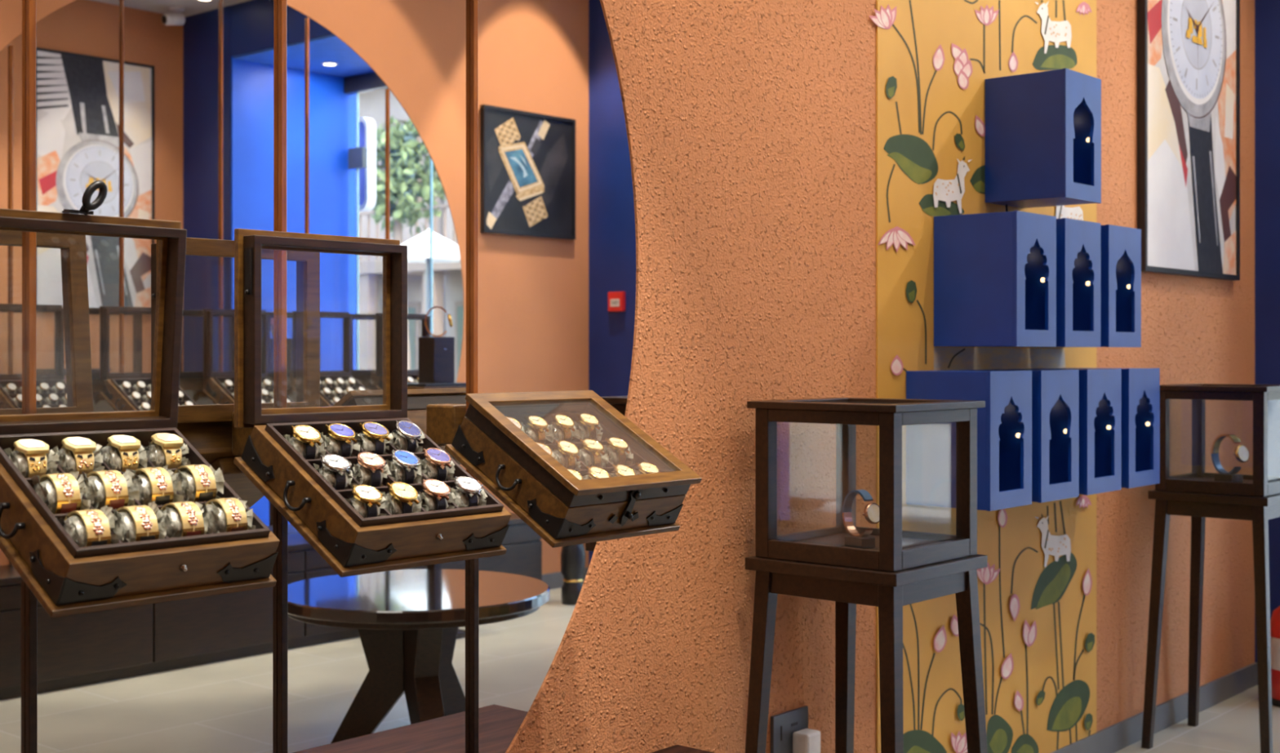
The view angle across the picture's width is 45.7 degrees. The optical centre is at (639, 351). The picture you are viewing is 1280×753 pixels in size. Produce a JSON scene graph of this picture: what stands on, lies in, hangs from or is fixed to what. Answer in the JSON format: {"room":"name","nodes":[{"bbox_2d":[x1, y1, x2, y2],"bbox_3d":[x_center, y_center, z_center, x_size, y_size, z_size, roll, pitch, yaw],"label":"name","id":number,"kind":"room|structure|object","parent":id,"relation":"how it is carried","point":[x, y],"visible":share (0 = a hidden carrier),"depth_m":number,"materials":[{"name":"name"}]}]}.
{"room":"shop","nodes":[
{"label":"shop","id":0,"kind":"room"},
{"bbox_2d":[506,0,1254,752],"bbox_3d":[-0.354,-0.655,3.407,0.004,4.430,9.880,0,0,41],"label":"wall","id":1,"kind":"structure","parent":0,"point":[751,124],"depth_m":4.25,"materials":[{"name":"paint"}]},
{"bbox_2d":[0,0,637,752],"bbox_3d":[-1.075,-0.211,2.588,0.008,3.308,3.308,0,0,41],"label":"round mirror","id":2,"kind":"object","parent":1,"relation":"attached to","point":[172,105],"visible":0.81,"depth_m":3.06,"materials":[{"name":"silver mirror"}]},
{"bbox_2d":[770,705,808,752],"bbox_3d":[0.423,1.087,4.288,0.013,0.147,0.170,0,0,41],"label":"wall socket","id":3,"kind":"object","parent":1,"relation":"attached to","point":[783,725],"visible":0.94,"depth_m":4.27,"materials":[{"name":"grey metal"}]},
{"bbox_2d":[792,728,820,752],"bbox_3d":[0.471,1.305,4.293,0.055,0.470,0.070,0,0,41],"label":"plug adaptor","id":4,"kind":"object","parent":3,"relation":"attached to","point":[806,740],"visible":1,"depth_m":4.27,"materials":[{"name":"white plastic"}]},
{"bbox_2d":[869,0,1096,752],"bbox_3d":[1.220,-0.645,5.206,0.014,4.410,1.609,0,0,41],"label":"mural","id":5,"kind":"object","parent":1,"relation":"attached to","point":[1037,588],"visible":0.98,"depth_m":5.08,"materials":[{"name":"paint"}]},
{"bbox_2d":[906,369,1031,511],"bbox_3d":[1.032,0.268,4.766,0.292,0.420,0.272,0,0,41],"label":"wall box","id":6,"kind":"object","parent":5,"relation":"attached to","point":[1004,426],"visible":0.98,"depth_m":4.69,"materials":[{"name":"paint"}]},
{"bbox_2d":[933,210,1056,346],"bbox_3d":[1.143,-0.227,4.895,0.292,0.420,0.272,0,0,41],"label":"wall box","id":7,"kind":"object","parent":5,"relation":"attached to","point":[995,273],"visible":1,"depth_m":4.80,"materials":[{"name":"paint"}]},
{"bbox_2d":[973,368,1079,502],"bbox_3d":[1.252,0.268,5.020,0.292,0.420,0.272,0,0,41],"label":"wall box","id":8,"kind":"object","parent":5,"relation":"attached to","point":[1055,393],"visible":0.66,"depth_m":4.94,"materials":[{"name":"paint"}]},
{"bbox_2d":[984,217,1100,346],"bbox_3d":[1.364,-0.227,5.149,0.292,0.420,0.272,0,0,41],"label":"wall box","id":9,"kind":"object","parent":5,"relation":"attached to","point":[1077,241],"visible":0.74,"depth_m":5.07,"materials":[{"name":"paint"}]},
{"bbox_2d":[985,67,1101,208],"bbox_3d":[1.366,-0.715,5.151,0.292,0.420,0.272,0,0,41],"label":"wall box","id":10,"kind":"object","parent":5,"relation":"attached to","point":[1043,129],"visible":1,"depth_m":5.07,"materials":[{"name":"paint"}]},
{"bbox_2d":[1029,368,1121,494],"bbox_3d":[1.473,0.268,5.274,0.292,0.420,0.272,0,0,41],"label":"wall box","id":11,"kind":"object","parent":5,"relation":"attached to","point":[1100,389],"visible":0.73,"depth_m":5.21,"materials":[{"name":"paint"}]},
{"bbox_2d":[1075,367,1159,488],"bbox_3d":[1.694,0.268,5.529,0.292,0.420,0.272,0,0,41],"label":"wall box","id":12,"kind":"object","parent":5,"relation":"attached to","point":[1140,387],"visible":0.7,"depth_m":5.46,"materials":[{"name":"paint"}]},
{"bbox_2d":[1100,224,1141,346],"bbox_3d":[1.584,-0.227,5.403,0.292,0.420,0.272,0,0,41],"label":"wall box","id":13,"kind":"object","parent":5,"relation":"attached to","point":[1120,246],"visible":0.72,"depth_m":5.32,"materials":[{"name":"paint"}]},
{"bbox_2d":[1051,662,1257,752],"bbox_3d":[1.504,1.508,5.534,0.014,0.105,4.231,0,0,41],"label":"baseboard","id":14,"kind":"structure","parent":1,"relation":"attached to","point":[1115,737],"depth_m":6.30,"materials":[{"name":"grey stone"}]},
{"bbox_2d":[1137,0,1239,280],"bbox_3d":[2.359,-1.367,6.501,0.035,2.085,1.060,0,0,41],"label":"poster","id":15,"kind":"object","parent":1,"relation":"attached to","point":[1188,51],"visible":0.98,"depth_m":6.46,"materials":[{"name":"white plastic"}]},
{"bbox_2d":[1114,684,1279,752],"bbox_3d":[1.778,1.585,2.429,4.700,0.050,11.200,0,0,41],"label":"floor","id":16,"kind":"structure","parent":0,"point":[1232,725],"depth_m":6.23,"materials":[{"name":"stone"}]},
{"bbox_2d":[0,0,276,752],"bbox_3d":[-0.882,-0.407,2.465,0.443,2.831,0.385,0,0,41],"label":"display stand","id":17,"kind":"object","parent":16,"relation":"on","point":[34,591],"visible":0.17,"depth_m":2.60,"materials":[{"name":"brown wood"}]},
{"bbox_2d":[0,180,279,604],"bbox_3d":[-0.826,0.041,2.417,0.346,0.647,0.401,0,0,41],"label":"box","id":18,"kind":"object","parent":17,"relation":"on","point":[68,572],"visible":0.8,"depth_m":2.40,"materials":[{"name":"brown wood"}]},
{"bbox_2d":[4,438,59,477],"bbox_3d":[-0.955,0.174,2.370,0.066,0.075,0.076,0,0,38],"label":"watch","id":19,"kind":"object","parent":18,"relation":"in","point":[32,457],"visible":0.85,"depth_m":2.35,"materials":[{"name":"gold metal"}]},
{"bbox_2d":[7,450,47,477],"bbox_3d":[-0.958,0.179,2.369,0.059,0.055,0.064,37,23,35],"label":"cushion","id":20,"kind":"object","parent":19,"relation":"on","point":[29,463],"depth_m":2.35,"materials":[{"name":"grey fabric"}]},
{"bbox_2d":[31,471,91,514],"bbox_3d":[-0.886,0.221,2.312,0.076,0.077,0.076,0,0,44],"label":"bracelet","id":21,"kind":"object","parent":18,"relation":"in","point":[61,493],"visible":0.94,"depth_m":2.29,"materials":[{"name":"gold metal"}]},
{"bbox_2d":[32,477,57,514],"bbox_3d":[-0.891,0.223,2.312,0.066,0.061,0.070,37,23,35],"label":"cushion","id":22,"kind":"object","parent":21,"relation":"on","point":[46,487],"depth_m":2.28,"materials":[{"name":"grey fabric"}]},
{"bbox_2d":[51,436,105,474],"bbox_3d":[-0.903,0.171,2.430,0.066,0.071,0.078,0,0,39],"label":"watch","id":23,"kind":"object","parent":18,"relation":"in","point":[76,454],"visible":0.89,"depth_m":2.41,"materials":[{"name":"gold metal"}]},
{"bbox_2d":[53,447,94,472],"bbox_3d":[-0.905,0.179,2.428,0.059,0.056,0.064,37,23,35],"label":"cushion","id":24,"kind":"object","parent":23,"relation":"on","point":[82,460],"depth_m":2.41,"materials":[{"name":"grey fabric"}]},
{"bbox_2d":[56,505,119,546],"bbox_3d":[-0.821,0.271,2.257,0.078,0.081,0.078,0,0,44],"label":"watch","id":25,"kind":"object","parent":18,"relation":"in","point":[86,527],"visible":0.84,"depth_m":2.23,"materials":[{"name":"gold metal"}]},
{"bbox_2d":[61,514,86,546],"bbox_3d":[-0.824,0.272,2.254,0.064,0.063,0.070,0,0,41],"label":"cushion","id":26,"kind":"object","parent":25,"relation":"on","point":[75,525],"depth_m":2.23,"materials":[{"name":"grey fabric"}]},
{"bbox_2d":[82,468,139,510],"bbox_3d":[-0.836,0.223,2.373,0.079,0.078,0.078,0,0,41],"label":"bracelet","id":27,"kind":"object","parent":18,"relation":"in","point":[110,488],"visible":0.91,"depth_m":2.35,"materials":[{"name":"gold metal"}]},
{"bbox_2d":[82,475,105,510],"bbox_3d":[-0.838,0.222,2.371,0.067,0.064,0.070,37,23,35],"label":"cushion","id":28,"kind":"object","parent":27,"relation":"on","point":[95,484],"depth_m":2.34,"materials":[{"name":"grey fabric"}]},
{"bbox_2d":[97,434,147,471],"bbox_3d":[-0.850,0.173,2.491,0.067,0.075,0.077,0,0,44],"label":"watch","id":29,"kind":"object","parent":18,"relation":"in","point":[122,452],"visible":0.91,"depth_m":2.47,"materials":[{"name":"gold metal"}]},
{"bbox_2d":[98,445,121,471],"bbox_3d":[-0.854,0.179,2.488,0.059,0.056,0.064,37,23,35],"label":"cushion","id":30,"kind":"object","parent":29,"relation":"on","point":[112,455],"depth_m":2.46,"materials":[{"name":"grey fabric"}]},
{"bbox_2d":[0,426,270,557],"bbox_3d":[-0.817,0.239,2.409,0.315,0.074,0.332,37,23,35],"label":"tray","id":31,"kind":"object","parent":18,"relation":"on","point":[42,531],"depth_m":2.31,"materials":[{"name":"brown wood"}]},
{"bbox_2d":[111,501,167,542],"bbox_3d":[-0.770,0.272,2.314,0.075,0.084,0.079,0,0,39],"label":"watch","id":32,"kind":"object","parent":18,"relation":"in","point":[133,522],"visible":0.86,"depth_m":2.29,"materials":[{"name":"gold metal"}]},
{"bbox_2d":[111,511,135,542],"bbox_3d":[-0.773,0.272,2.314,0.068,0.064,0.070,37,23,35],"label":"cushion","id":33,"kind":"object","parent":32,"relation":"on","point":[125,524],"depth_m":2.28,"materials":[{"name":"grey fabric"}]},
{"bbox_2d":[125,464,183,506],"bbox_3d":[-0.782,0.220,2.432,0.077,0.076,0.076,0,0,-44],"label":"bracelet","id":34,"kind":"object","parent":18,"relation":"in","point":[157,484],"visible":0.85,"depth_m":2.41,"materials":[{"name":"gold metal"}]},
{"bbox_2d":[130,471,151,506],"bbox_3d":[-0.786,0.222,2.431,0.066,0.064,0.070,37,23,35],"label":"cushion","id":35,"kind":"object","parent":34,"relation":"on","point":[141,481],"depth_m":2.40,"materials":[{"name":"grey fabric"}]},
{"bbox_2d":[142,432,191,468],"bbox_3d":[-0.799,0.172,2.550,0.066,0.072,0.076,0,0,44],"label":"watch","id":36,"kind":"object","parent":18,"relation":"in","point":[165,448],"visible":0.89,"depth_m":2.53,"materials":[{"name":"gold metal"}]},
{"bbox_2d":[143,443,165,467],"bbox_3d":[-0.802,0.179,2.548,0.057,0.055,0.064,37,23,35],"label":"cushion","id":37,"kind":"object","parent":36,"relation":"on","point":[156,452],"depth_m":2.52,"materials":[{"name":"grey fabric"}]},
{"bbox_2d":[157,501,212,537],"bbox_3d":[-0.718,0.274,2.376,0.078,0.080,0.079,0,0,45],"label":"bracelet","id":38,"kind":"object","parent":18,"relation":"in","point":[184,518],"visible":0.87,"depth_m":2.35,"materials":[{"name":"gold metal"}]},
{"bbox_2d":[157,506,182,537],"bbox_3d":[-0.720,0.273,2.373,0.068,0.063,0.070,37,23,35],"label":"cushion","id":39,"kind":"object","parent":38,"relation":"on","point":[172,519],"depth_m":2.34,"materials":[{"name":"grey fabric"}]},
{"bbox_2d":[171,464,224,502],"bbox_3d":[-0.735,0.223,2.492,0.082,0.078,0.076,0,0,43],"label":"bracelet","id":40,"kind":"object","parent":18,"relation":"in","point":[199,482],"visible":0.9,"depth_m":2.47,"materials":[{"name":"gold metal"}]},
{"bbox_2d":[171,468,195,502],"bbox_3d":[-0.734,0.222,2.489,0.068,0.062,0.070,37,23,35],"label":"cushion","id":41,"kind":"object","parent":40,"relation":"on","point":[187,477],"depth_m":2.46,"materials":[{"name":"grey fabric"}]},
{"bbox_2d":[200,497,255,533],"bbox_3d":[-0.666,0.271,2.434,0.075,0.075,0.079,0,0,41],"label":"bracelet","id":42,"kind":"object","parent":18,"relation":"in","point":[224,514],"visible":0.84,"depth_m":2.41,"materials":[{"name":"gold metal"}]},
{"bbox_2d":[202,502,226,533],"bbox_3d":[-0.669,0.273,2.433,0.068,0.063,0.070,37,23,35],"label":"cushion","id":43,"kind":"object","parent":42,"relation":"on","point":[216,513],"depth_m":2.40,"materials":[{"name":"grey fabric"}]},
{"bbox_2d":[233,0,506,752],"bbox_3d":[-0.543,-0.359,2.856,0.443,2.734,0.385,0,0,41],"label":"display stand","id":44,"kind":"object","parent":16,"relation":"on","point":[285,514],"visible":0.3,"depth_m":2.99,"materials":[{"name":"brown wood"}]},
{"bbox_2d":[234,228,511,566],"bbox_3d":[-0.487,0.070,2.807,0.345,0.590,0.401,0,0,41],"label":"box","id":45,"kind":"object","parent":44,"relation":"on","point":[353,539],"visible":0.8,"depth_m":2.76,"materials":[{"name":"brown wood"}]},
{"bbox_2d":[282,424,325,459],"bbox_3d":[-0.612,0.170,2.757,0.076,0.075,0.076,0,0,36],"label":"wristwatch","id":46,"kind":"object","parent":45,"relation":"in","point":[306,439],"visible":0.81,"depth_m":2.74,"materials":[{"name":"gold leather"}]},
{"bbox_2d":[289,435,319,458],"bbox_3d":[-0.617,0.178,2.763,0.056,0.054,0.062,37,23,35],"label":"cushion","id":47,"kind":"object","parent":45,"relation":"in","point":[308,446],"depth_m":2.74,"materials":[{"name":"grey fabric"}]},
{"bbox_2d":[312,453,357,489],"bbox_3d":[-0.547,0.220,2.700,0.076,0.076,0.076,0,0,38],"label":"wristwatch","id":48,"kind":"object","parent":45,"relation":"in","point":[335,468],"visible":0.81,"depth_m":2.69,"materials":[{"name":"silver leather"}]},
{"bbox_2d":[319,466,349,488],"bbox_3d":[-0.551,0.227,2.705,0.057,0.051,0.062,37,23,35],"label":"cushion","id":49,"kind":"object","parent":48,"relation":"on","point":[337,476],"depth_m":2.68,"materials":[{"name":"grey fabric"}]},
{"bbox_2d":[321,435,353,456],"bbox_3d":[-0.564,0.179,2.821,0.057,0.055,0.062,37,23,35],"label":"cushion","id":50,"kind":"object","parent":45,"relation":"in","point":[340,445],"depth_m":2.80,"materials":[{"name":"grey fabric"}]},
{"bbox_2d":[320,422,359,457],"bbox_3d":[-0.560,0.170,2.817,0.078,0.075,0.077,0,0,43],"label":"wristwatch","id":51,"kind":"object","parent":45,"relation":"in","point":[339,437],"visible":0.84,"depth_m":2.80,"materials":[{"name":"gold leather"}]},
{"bbox_2d":[344,484,386,517],"bbox_3d":[-0.481,0.269,2.643,0.076,0.076,0.075,0,0,44],"label":"wristwatch","id":52,"kind":"object","parent":45,"relation":"in","point":[367,500],"visible":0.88,"depth_m":2.63,"materials":[{"name":"gold leather"}]},
{"bbox_2d":[350,497,380,517],"bbox_3d":[-0.485,0.277,2.649,0.055,0.054,0.062,37,23,35],"label":"cushion","id":53,"kind":"object","parent":52,"relation":"on","point":[367,507],"depth_m":2.62,"materials":[{"name":"grey fabric"}]},
{"bbox_2d":[349,451,391,486],"bbox_3d":[-0.494,0.219,2.760,0.077,0.074,0.074,0,0,38],"label":"wristwatch","id":54,"kind":"object","parent":45,"relation":"in","point":[370,468],"visible":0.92,"depth_m":2.74,"materials":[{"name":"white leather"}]},
{"bbox_2d":[351,463,383,486],"bbox_3d":[-0.499,0.229,2.765,0.056,0.053,0.062,37,23,35],"label":"cushion","id":55,"kind":"object","parent":54,"relation":"on","point":[370,474],"depth_m":2.74,"materials":[{"name":"grey fabric"}]},
{"bbox_2d":[355,432,385,454],"bbox_3d":[-0.512,0.179,2.881,0.055,0.054,0.062,37,23,35],"label":"cushion","id":56,"kind":"object","parent":45,"relation":"in","point":[373,442],"depth_m":2.85,"materials":[{"name":"grey fabric"}]},
{"bbox_2d":[355,422,393,454],"bbox_3d":[-0.507,0.169,2.877,0.077,0.073,0.075,0,0,39],"label":"wristwatch","id":57,"kind":"object","parent":45,"relation":"in","point":[373,437],"visible":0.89,"depth_m":2.86,"materials":[{"name":"gold leather"}]},
{"bbox_2d":[264,417,503,526],"bbox_3d":[-0.478,0.239,2.799,0.315,0.074,0.332,37,23,35],"label":"tray","id":58,"kind":"object","parent":45,"relation":"on","point":[327,504],"depth_m":2.71,"materials":[{"name":"brown wood"}]},
{"bbox_2d":[380,480,421,514],"bbox_3d":[-0.428,0.271,2.703,0.077,0.080,0.074,0,0,41],"label":"wristwatch","id":59,"kind":"object","parent":45,"relation":"in","point":[401,497],"visible":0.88,"depth_m":2.69,"materials":[{"name":"gold leather"}]},
{"bbox_2d":[382,493,414,514],"bbox_3d":[-0.433,0.278,2.708,0.057,0.052,0.062,37,23,35],"label":"cushion","id":60,"kind":"object","parent":59,"relation":"on","point":[395,503],"depth_m":2.68,"materials":[{"name":"grey fabric"}]},
{"bbox_2d":[386,449,422,484],"bbox_3d":[-0.442,0.218,2.820,0.077,0.073,0.071,0,0,42],"label":"wristwatch","id":61,"kind":"object","parent":45,"relation":"in","point":[403,464],"visible":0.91,"depth_m":2.80,"materials":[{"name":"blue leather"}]},
{"bbox_2d":[386,460,417,483],"bbox_3d":[-0.448,0.227,2.825,0.057,0.053,0.062,37,23,35],"label":"cushion","id":62,"kind":"object","parent":61,"relation":"on","point":[404,471],"depth_m":2.80,"materials":[{"name":"grey fabric"}]},
{"bbox_2d":[389,431,418,452],"bbox_3d":[-0.460,0.178,2.940,0.057,0.053,0.062,37,23,35],"label":"cushion","id":63,"kind":"object","parent":45,"relation":"in","point":[408,441],"depth_m":2.92,"materials":[{"name":"grey fabric"}]},
{"bbox_2d":[388,420,425,452],"bbox_3d":[-0.456,0.169,2.936,0.077,0.073,0.076,0,0,42],"label":"wristwatch","id":64,"kind":"object","parent":45,"relation":"in","point":[406,435],"visible":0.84,"depth_m":2.92,"materials":[{"name":"silver leather"}]},
{"bbox_2d":[417,447,455,480],"bbox_3d":[-0.390,0.218,2.882,0.079,0.074,0.074,0,0,42],"label":"wristwatch","id":65,"kind":"object","parent":45,"relation":"in","point":[437,464],"visible":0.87,"depth_m":2.86,"materials":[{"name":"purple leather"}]},
{"bbox_2d":[417,458,448,480],"bbox_3d":[-0.395,0.228,2.884,0.058,0.054,0.062,37,23,35],"label":"cushion","id":66,"kind":"object","parent":65,"relation":"on","point":[433,468],"depth_m":2.86,"materials":[{"name":"grey fabric"}]},
{"bbox_2d":[417,478,456,511],"bbox_3d":[-0.376,0.269,2.763,0.076,0.076,0.076,0,0,43],"label":"wristwatch","id":67,"kind":"object","parent":45,"relation":"in","point":[434,494],"visible":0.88,"depth_m":2.75,"materials":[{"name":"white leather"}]},
{"bbox_2d":[417,491,448,511],"bbox_3d":[-0.383,0.278,2.769,0.057,0.052,0.062,37,23,35],"label":"cushion","id":68,"kind":"object","parent":67,"relation":"on","point":[430,500],"depth_m":2.74,"materials":[{"name":"grey fabric"}]},
{"bbox_2d":[448,475,487,507],"bbox_3d":[-0.326,0.268,2.824,0.080,0.073,0.077,0,0,40],"label":"wristwatch","id":69,"kind":"object","parent":45,"relation":"in","point":[468,491],"visible":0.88,"depth_m":2.81,"materials":[{"name":"silver leather"}]},
{"bbox_2d":[450,488,479,507],"bbox_3d":[-0.329,0.278,2.826,0.053,0.052,0.062,0,0,42],"label":"cushion","id":70,"kind":"object","parent":69,"relation":"on","point":[465,497],"depth_m":2.80,"materials":[{"name":"grey fabric"}]},
{"bbox_2d":[444,0,679,752],"bbox_3d":[-0.207,-0.207,3.242,0.443,2.431,0.385,0,0,41],"label":"display stand","id":71,"kind":"object","parent":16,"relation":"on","point":[475,472],"visible":0.18,"depth_m":3.38,"materials":[{"name":"brown wood"}]},
{"bbox_2d":[451,390,702,538],"bbox_3d":[-0.133,0.225,3.178,0.370,0.279,0.401,0,0,41],"label":"box","id":72,"kind":"object","parent":71,"relation":"on","point":[563,504],"visible":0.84,"depth_m":3.09,"materials":[{"name":"brown wood"}]},
{"bbox_2d":[506,416,524,432],"bbox_3d":[-0.276,0.173,3.144,0.075,0.079,0.076,0,0,38],"label":"wristwatch","id":73,"kind":"object","parent":72,"relation":"in","point":[514,421],"visible":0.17,"depth_m":3.15,"materials":[{"name":"gold metal"}]},
{"bbox_2d":[523,423,546,443],"bbox_3d":[-0.229,0.179,3.208,0.057,0.052,0.062,37,23,35],"label":"cushion","id":74,"kind":"object","parent":72,"relation":"in","point":[536,432],"depth_m":3.18,"materials":[{"name":"grey fabric"}]},
{"bbox_2d":[520,415,554,444],"bbox_3d":[-0.225,0.170,3.205,0.075,0.072,0.076,0,0,41],"label":"wristwatch","id":75,"kind":"object","parent":72,"relation":"in","point":[535,427],"visible":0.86,"depth_m":3.19,"materials":[{"name":"gold metal"}]},
{"bbox_2d":[535,441,555,457],"bbox_3d":[-0.211,0.221,3.088,0.076,0.077,0.075,0,0,40],"label":"wristwatch","id":76,"kind":"object","parent":72,"relation":"in","point":[544,446],"visible":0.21,"depth_m":3.09,"materials":[{"name":"gold metal"}]},
{"bbox_2d":[547,422,572,441],"bbox_3d":[-0.177,0.179,3.269,0.058,0.052,0.062,37,23,35],"label":"cushion","id":77,"kind":"object","parent":72,"relation":"in","point":[561,431],"depth_m":3.24,"materials":[{"name":"grey fabric"}]},
{"bbox_2d":[547,413,579,442],"bbox_3d":[-0.172,0.170,3.265,0.075,0.072,0.074,0,0,37],"label":"wristwatch","id":78,"kind":"object","parent":72,"relation":"in","point":[563,428],"visible":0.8,"depth_m":3.25,"materials":[{"name":"gold metal"}]},
{"bbox_2d":[551,440,581,470],"bbox_3d":[-0.160,0.222,3.146,0.076,0.078,0.076,0,0,36],"label":"wristwatch","id":79,"kind":"object","parent":72,"relation":"in","point":[566,452],"visible":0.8,"depth_m":3.13,"materials":[{"name":"gold metal"}]},
{"bbox_2d":[552,449,577,470],"bbox_3d":[-0.163,0.228,3.152,0.058,0.054,0.062,37,23,35],"label":"cushion","id":80,"kind":"object","parent":79,"relation":"on","point":[567,458],"depth_m":3.13,"materials":[{"name":"grey fabric"}]},
{"bbox_2d":[566,468,582,479],"bbox_3d":[-0.145,0.270,3.032,0.074,0.076,0.074,0,0,42],"label":"wristwatch","id":81,"kind":"object","parent":72,"relation":"in","point":[579,476],"visible":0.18,"depth_m":3.03,"materials":[{"name":"gold metal"}]},
{"bbox_2d":[502,410,661,475],"bbox_3d":[-0.142,0.239,3.186,0.315,0.074,0.332,37,23,35],"label":"tray","id":82,"kind":"object","parent":72,"relation":"on","point":[516,462],"depth_m":3.24,"materials":[{"name":"brown wood"}]},
{"bbox_2d":[576,421,597,439],"bbox_3d":[-0.125,0.178,3.328,0.057,0.053,0.062,37,23,35],"label":"cushion","id":83,"kind":"object","parent":72,"relation":"in","point":[587,429],"depth_m":3.30,"materials":[{"name":"grey fabric"}]},
{"bbox_2d":[573,413,603,440],"bbox_3d":[-0.120,0.172,3.324,0.074,0.078,0.074,0,0,41],"label":"wristwatch","id":84,"kind":"object","parent":72,"relation":"in","point":[588,426],"visible":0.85,"depth_m":3.31,"materials":[{"name":"gold metal"}]},
{"bbox_2d":[577,438,608,467],"bbox_3d":[-0.108,0.222,3.207,0.075,0.078,0.074,0,0,41],"label":"wristwatch","id":85,"kind":"object","parent":72,"relation":"in","point":[591,452],"visible":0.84,"depth_m":3.19,"materials":[{"name":"gold metal"}]},
{"bbox_2d":[577,448,601,467],"bbox_3d":[-0.112,0.228,3.212,0.057,0.054,0.062,37,23,35],"label":"cushion","id":86,"kind":"object","parent":85,"relation":"on","point":[590,457],"depth_m":3.19,"materials":[{"name":"grey fabric"}]},
{"bbox_2d":[582,466,609,479],"bbox_3d":[-0.092,0.269,3.092,0.075,0.073,0.073,0,0,39],"label":"wristwatch","id":87,"kind":"object","parent":72,"relation":"in","point":[593,472],"visible":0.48,"depth_m":3.08,"materials":[{"name":"gold metal"}]},
{"bbox_2d":[583,475,591,479],"bbox_3d":[-0.098,0.277,3.095,0.057,0.054,0.062,37,23,35],"label":"cushion","id":88,"kind":"object","parent":87,"relation":"on","point":[585,477],"depth_m":3.08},
{"bbox_2d":[603,436,633,465],"bbox_3d":[-0.055,0.220,3.268,0.074,0.073,0.075,0,0,41],"label":"wristwatch","id":89,"kind":"object","parent":72,"relation":"in","point":[618,450],"visible":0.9,"depth_m":3.25,"materials":[{"name":"gold metal"}]},
{"bbox_2d":[604,445,626,465],"bbox_3d":[-0.060,0.228,3.271,0.056,0.052,0.062,37,23,35],"label":"cushion","id":90,"kind":"object","parent":89,"relation":"on","point":[617,455],"depth_m":3.25,"materials":[{"name":"grey fabric"}]},
{"bbox_2d":[608,463,635,476],"bbox_3d":[-0.042,0.269,3.150,0.075,0.074,0.079,0,0,41],"label":"wristwatch","id":91,"kind":"object","parent":72,"relation":"in","point":[620,469],"visible":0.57,"depth_m":3.14,"materials":[{"name":"gold metal"}]},
{"bbox_2d":[633,462,659,474],"bbox_3d":[0.009,0.269,3.210,0.075,0.073,0.080,0,0,41],"label":"wristwatch","id":92,"kind":"object","parent":72,"relation":"in","point":[643,468],"visible":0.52,"depth_m":3.20,"materials":[{"name":"gold metal"}]},
{"bbox_2d":[651,744,713,752],"bbox_3d":[-1.029,1.285,2.099,0.685,0.550,4.220,0,0,41],"label":"plinth","id":93,"kind":"object","parent":16,"relation":"on","point":[677,748],"visible":1,"depth_m":3.85,"materials":[{"name":"brown wood"}]},
{"bbox_2d":[745,397,987,752],"bbox_3d":[0.608,0.846,4.076,0.503,1.429,0.517,0,0,41],"label":"display case","id":94,"kind":"object","parent":16,"relation":"on","point":[903,567],"visible":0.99,"depth_m":4.02,"materials":[{"name":"brown wood"}]},
{"bbox_2d":[842,488,879,548],"bbox_3d":[0.582,0.440,4.024,0.061,0.151,0.116,0,0,-34],"label":"wristwatch","id":95,"kind":"object","parent":94,"relation":"on","point":[871,512],"visible":0.91,"depth_m":4.01,"materials":[{"name":"silver leather"}]},
{"bbox_2d":[1141,383,1279,752],"bbox_3d":[2.330,0.846,6.023,0.496,1.429,0.510,0,0,41],"label":"display case","id":96,"kind":"object","parent":16,"relation":"on","point":[1196,494],"visible":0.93,"depth_m":5.93,"materials":[{"name":"brown wood"}]},
{"bbox_2d":[1211,433,1248,482],"bbox_3d":[2.327,0.420,6.009,0.078,0.194,0.148,0,0,-29],"label":"wristwatch","id":97,"kind":"object","parent":96,"relation":"on","point":[1241,453],"visible":0.96,"depth_m":5.99,"materials":[{"name":"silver metal"}]},
{"bbox_2d":[1270,605,1279,706],"bbox_3d":[2.848,1.302,6.711,0.254,0.515,0.179,0,0,-32],"label":"fire extinguisher","id":98,"kind":"object","parent":16,"relation":"on","point":[1275,619],"visible":0.77,"depth_m":6.70,"materials":[{"name":"red paint"}]},
{"bbox_2d":[1254,0,1279,662],"bbox_3d":[3.546,-0.655,7.437,0.800,4.430,1.320,0,0,41],"label":"wall","id":99,"kind":"structure","parent":0,"point":[1267,12],"depth_m":7.09,"materials":[{"name":"blue paint"}]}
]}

